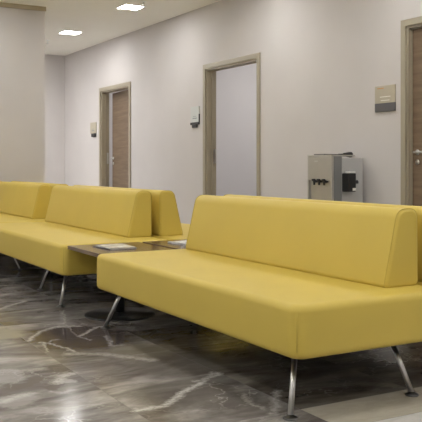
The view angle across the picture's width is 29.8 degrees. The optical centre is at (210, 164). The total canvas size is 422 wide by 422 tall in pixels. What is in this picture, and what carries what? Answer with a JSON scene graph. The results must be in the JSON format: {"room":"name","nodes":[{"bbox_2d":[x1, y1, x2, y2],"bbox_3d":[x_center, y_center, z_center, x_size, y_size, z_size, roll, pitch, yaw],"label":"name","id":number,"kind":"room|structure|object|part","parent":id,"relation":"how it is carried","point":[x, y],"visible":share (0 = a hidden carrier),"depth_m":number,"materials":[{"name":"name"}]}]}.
{"room":"hospital interior","nodes":[
{"label":"hospital interior","id":0,"kind":"room"},
{"bbox_2d":[0,7,44,182],"bbox_3d":[-5.310,-0.501,8.921,6.696,3.002,1.200,0,0,-30],"label":"wall partition","id":1,"kind":"structure","parent":0,"point":[22,31],"depth_m":9.92,"materials":[{"name":"paint"}]},
{"bbox_2d":[0,2,45,10],"bbox_3d":[-4.946,-1.974,8.426,6.578,0.055,0.020,0,0,-30],"label":"trim","id":2,"kind":"structure","parent":1,"relation":"attached to","point":[2,4],"depth_m":9.90,"materials":[{"name":"beige paint"}]},
{"bbox_2d":[0,0,220,55],"bbox_3d":[-0.776,-2.052,6.162,11.830,0.100,16.730,0,0,-30],"label":"ceiling","id":3,"kind":"structure","parent":0,"point":[99,21],"depth_m":10.70,"materials":[{"name":"paint"}]},
{"bbox_2d":[59,30,81,34],"bbox_3d":[-2.120,-1.998,11.989,0.288,0.006,0.288,0,0,-30],"label":"recessed light","id":4,"kind":"object","parent":3,"relation":"in","point":[64,31],"visible":1,"depth_m":11.97,"materials":[{"name":"white plastic"}]},
{"bbox_2d":[61,31,80,34],"bbox_3d":[-2.120,-2.000,11.989,0.260,0.003,0.260,0,0,-30],"label":"diffuser","id":5,"kind":"object","parent":4,"relation":"attached to","point":[63,32],"depth_m":11.97,"materials":[{"name":"white plastic"}]},
{"bbox_2d":[117,4,145,9],"bbox_3d":[-1.019,-1.998,10.061,0.288,0.006,0.288,0,0,-30],"label":"recessed light","id":6,"kind":"object","parent":3,"relation":"in","point":[124,6],"visible":0.87,"depth_m":10.07,"materials":[{"name":"white plastic"}]},
{"bbox_2d":[119,5,141,9],"bbox_3d":[-1.019,-2.000,10.061,0.260,0.003,0.260,0,0,-30],"label":"diffuser","id":7,"kind":"object","parent":6,"relation":"attached to","point":[128,7],"depth_m":10.07,"materials":[{"name":"white plastic"}]},
{"bbox_2d":[45,54,255,195],"bbox_3d":[-3.004,-0.501,10.089,11.860,3.002,7.700,0,0,-30],"label":"wall","id":8,"kind":"structure","parent":0,"point":[235,87],"depth_m":11.71,"materials":[{"name":"paint"}]},
{"bbox_2d":[0,253,421,421],"bbox_3d":[-2.220,1.001,5.262,8.430,0.002,16.600,0,0,-30],"label":"floor","id":9,"kind":"structure","parent":0,"point":[57,364],"depth_m":3.81,"materials":[{"name":"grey stone"}]},
{"bbox_2d":[0,181,50,269],"bbox_3d":[-2.342,0.598,8.558,0.840,0.804,2.306,0,0,-30],"label":"bench","id":10,"kind":"object","parent":9,"relation":"on","point":[19,202],"visible":0.54,"depth_m":8.28,"materials":[{"name":"yellow"}]},
{"bbox_3d":[-2.356,0.652,8.588,0.835,0.215,2.240,0,0,-30],"label":"seat","id":11,"kind":"part","parent":10,"relation":"part of","materials":[{"name":"yellow leather"}]},
{"bbox_3d":[-2.167,0.374,8.849,0.200,0.354,1.815,0,0,-30],"label":"backrest","id":12,"kind":"part","parent":10,"relation":"part of","materials":[{"name":"yellow leather"}]},
{"bbox_2d":[11,181,67,189],"bbox_3d":[-1.612,0.598,9.014,0.840,0.804,2.240,0,0,-30],"label":"bench","id":13,"kind":"object","parent":9,"relation":"on","point":[52,185],"visible":0.06,"depth_m":8.57,"materials":[{"name":"yellow"}]},
{"bbox_2d":[0,185,165,307],"bbox_3d":[-1.223,0.598,6.607,0.835,0.804,2.295,0,0,-30],"label":"bench","id":14,"kind":"object","parent":9,"relation":"on","point":[75,215],"visible":0.84,"depth_m":6.20,"materials":[{"name":"yellow leather"}]},
{"bbox_3d":[-1.313,0.876,6.311,0.145,0.231,0.016,0,0,36],"label":"leg","id":15,"kind":"part","parent":14,"relation":"part of","materials":[{"name":"silver metal"}]},
{"bbox_3d":[-1.046,0.876,5.634,0.024,0.232,0.110,0,0,18],"label":"leg","id":16,"kind":"part","parent":14,"relation":"part of","materials":[{"name":"silver metal"}]},
{"bbox_3d":[-1.223,0.652,6.607,0.835,0.215,2.295,0,0,-30],"label":"seat","id":17,"kind":"part","parent":14,"relation":"part of","materials":[{"name":"yellow leather"}]},
{"bbox_3d":[-1.028,0.374,6.857,0.200,0.354,1.985,0,0,-30],"label":"backrest","id":18,"kind":"part","parent":14,"relation":"part of","materials":[{"name":"yellow leather"}]},
{"bbox_2d":[67,242,171,321],"bbox_3d":[-0.608,0.775,5.301,0.532,0.450,0.573,0,0,-30],"label":"side table","id":19,"kind":"object","parent":9,"relation":"on","point":[122,313],"visible":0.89,"depth_m":5.24,"materials":[{"name":"brown wood"}]},
{"bbox_2d":[93,246,136,249],"bbox_3d":[-0.642,0.546,5.283,0.195,0.006,0.265,0,0,-33],"label":"magazine","id":20,"kind":"object","parent":19,"relation":"on","point":[93,246],"visible":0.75,"depth_m":5.19,"materials":[{"name":"paper"}]},
{"bbox_2d":[96,243,134,248],"bbox_3d":[-0.635,0.540,5.281,0.185,0.006,0.250,0,0,-27],"label":"magazine","id":21,"kind":"object","parent":20,"relation":"on","point":[108,246],"visible":1,"depth_m":5.23,"materials":[{"name":"paper"}]},
{"bbox_3d":[-0.608,0.989,5.301,0.470,0.022,0.470,0,0,-30],"label":"plate","id":22,"kind":"part","parent":19,"relation":"part of","materials":[{"name":"black metal"}]},
{"bbox_2d":[74,185,189,239],"bbox_3d":[-0.481,0.598,7.031,0.835,0.804,2.295,0,0,-30],"label":"bench","id":23,"kind":"object","parent":9,"relation":"on","point":[166,224],"visible":0.23,"depth_m":6.13,"materials":[{"name":"yellow"}]},
{"bbox_3d":[-0.481,0.652,7.031,0.835,0.215,2.295,0,0,-30],"label":"seat","id":24,"kind":"part","parent":23,"relation":"part of","materials":[{"name":"yellow leather"}]},
{"bbox_2d":[142,239,186,248],"bbox_3d":[-0.120,0.775,5.580,0.532,0.450,0.573,0,0,-30],"label":"side table","id":25,"kind":"object","parent":9,"relation":"on","point":[165,243],"visible":0.02,"depth_m":5.49,"materials":[{"name":"brown wood"}]},
{"bbox_2d":[168,240,186,244],"bbox_3d":[-0.149,0.544,5.559,0.200,0.010,0.260,0,0,-35],"label":"magazine","id":26,"kind":"object","parent":25,"relation":"on","point":[182,242],"visible":0.38,"depth_m":5.54,"materials":[{"name":"paper"}]},
{"bbox_2d":[97,195,421,420],"bbox_3d":[0.163,0.598,4.177,0.840,0.804,2.110,0,0,-30],"label":"bench","id":27,"kind":"object","parent":9,"relation":"on","point":[295,280],"visible":1,"depth_m":3.70,"materials":[{"name":"yellow leather"}]},
{"bbox_3d":[-0.594,0.876,4.834,0.147,0.234,0.024,0,0,33],"label":"leg","id":28,"kind":"part","parent":27,"relation":"part of","materials":[{"name":"silver metal"}]},
{"bbox_3d":[0.165,0.652,4.178,0.835,0.215,2.110,0,0,-30],"label":"seat","id":29,"kind":"part","parent":27,"relation":"part of","materials":[{"name":"yellow leather"}]},
{"bbox_3d":[0.329,0.876,3.198,0.024,0.235,0.157,0,0,13],"label":"leg","id":30,"kind":"part","parent":27,"relation":"part of","materials":[{"name":"silver metal"}]},
{"bbox_3d":[0.389,0.374,4.380,0.200,0.354,1.892,0,0,-30],"label":"backrest","id":31,"kind":"part","parent":27,"relation":"part of","materials":[{"name":"yellow leather"}]},
{"bbox_3d":[0.833,0.876,3.481,0.121,0.232,0.024,0,0,39],"label":"leg","id":32,"kind":"part","parent":27,"relation":"part of","materials":[{"name":"silver metal"}]},
{"bbox_2d":[224,194,421,285],"bbox_3d":[0.910,0.598,4.604,0.840,0.804,2.110,0,0,-30],"label":"bench","id":33,"kind":"object","parent":9,"relation":"on","point":[418,209],"visible":0.05,"depth_m":3.92,"materials":[{"name":"yellow"}]},
{"bbox_2d":[307,152,362,202],"bbox_3d":[1.166,0.439,7.360,0.399,1.120,0.468,0,0,-30],"label":"water dispenser","id":34,"kind":"object","parent":9,"relation":"on","point":[331,177],"visible":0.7,"depth_m":7.26,"materials":[{"name":"grey plastic"}]},
{"bbox_3d":[1.010,0.450,7.329,0.030,1.061,0.363,0,0,-30],"label":"panel","id":35,"kind":"part","parent":34,"relation":"part of","materials":[{"name":"silver metal"}]},
{"bbox_2d":[65,0,421,223],"bbox_3d":[1.464,-0.501,7.443,0.130,3.002,16.730,0,0,-30],"label":"wall","id":36,"kind":"structure","parent":0,"point":[323,62],"depth_m":8.74,"materials":[{"name":"paint"}]},
{"bbox_2d":[90,122,96,136],"bbox_3d":[-1.979,-0.591,13.301,0.030,0.244,0.262,0,0,-30],"label":"room sign","id":37,"kind":"object","parent":36,"relation":"attached to","point":[93,126],"visible":1,"depth_m":13.28,"materials":[{"name":"beige plastic"}]},
{"bbox_2d":[99,81,130,187],"bbox_3d":[-1.426,-0.131,12.582,0.251,2.262,1.260,0,0,-30],"label":"door","id":38,"kind":"structure","parent":36,"relation":"in","point":[121,101],"depth_m":12.85,"materials":[{"name":"brown wood"}]},
{"bbox_2d":[190,106,199,127],"bbox_3d":[-0.207,-0.616,10.210,0.022,0.273,0.224,0,0,-30],"label":"room sign","id":39,"kind":"object","parent":36,"relation":"attached to","point":[195,111],"visible":1,"depth_m":10.19,"materials":[{"name":"grey plastic"}]},
{"bbox_3d":[-0.207,-0.566,10.210,0.022,0.173,0.224,0,0,-30],"label":"panel","id":40,"kind":"part","parent":39,"relation":"part of","materials":[{"name":"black plastic"}]},
{"bbox_3d":[-0.204,-0.646,10.214,0.014,0.213,0.216,0,0,-30],"label":"panel","id":41,"kind":"part","parent":39,"relation":"part of","materials":[{"name":"grey plastic"}]},
{"bbox_2d":[203,52,260,195],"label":"door frame","id":42,"kind":"structure","parent":36,"relation":"in","point":[209,70],"depth_m":9.97,"materials":[{"name":"brown wood"}]},
{"bbox_2d":[375,84,395,111],"bbox_3d":[1.562,-0.596,7.123,0.016,0.234,0.261,0,0,-30],"label":"room sign","id":43,"kind":"object","parent":36,"relation":"attached to","point":[385,96],"visible":1,"depth_m":7.11,"materials":[{"name":"beige"}]},
{"bbox_3d":[1.562,-0.518,7.123,0.016,0.077,0.261,0,0,-30],"label":"panel","id":44,"kind":"part","parent":43,"relation":"part of","materials":[{"name":"grey"}]},
{"bbox_2d":[401,16,421,205],"bbox_3d":[2.038,-0.131,6.426,0.153,2.262,1.273,0,0,-30],"label":"door","id":45,"kind":"structure","parent":36,"relation":"in","point":[411,36],"depth_m":6.89,"materials":[{"name":"brown wood"}]}
]}

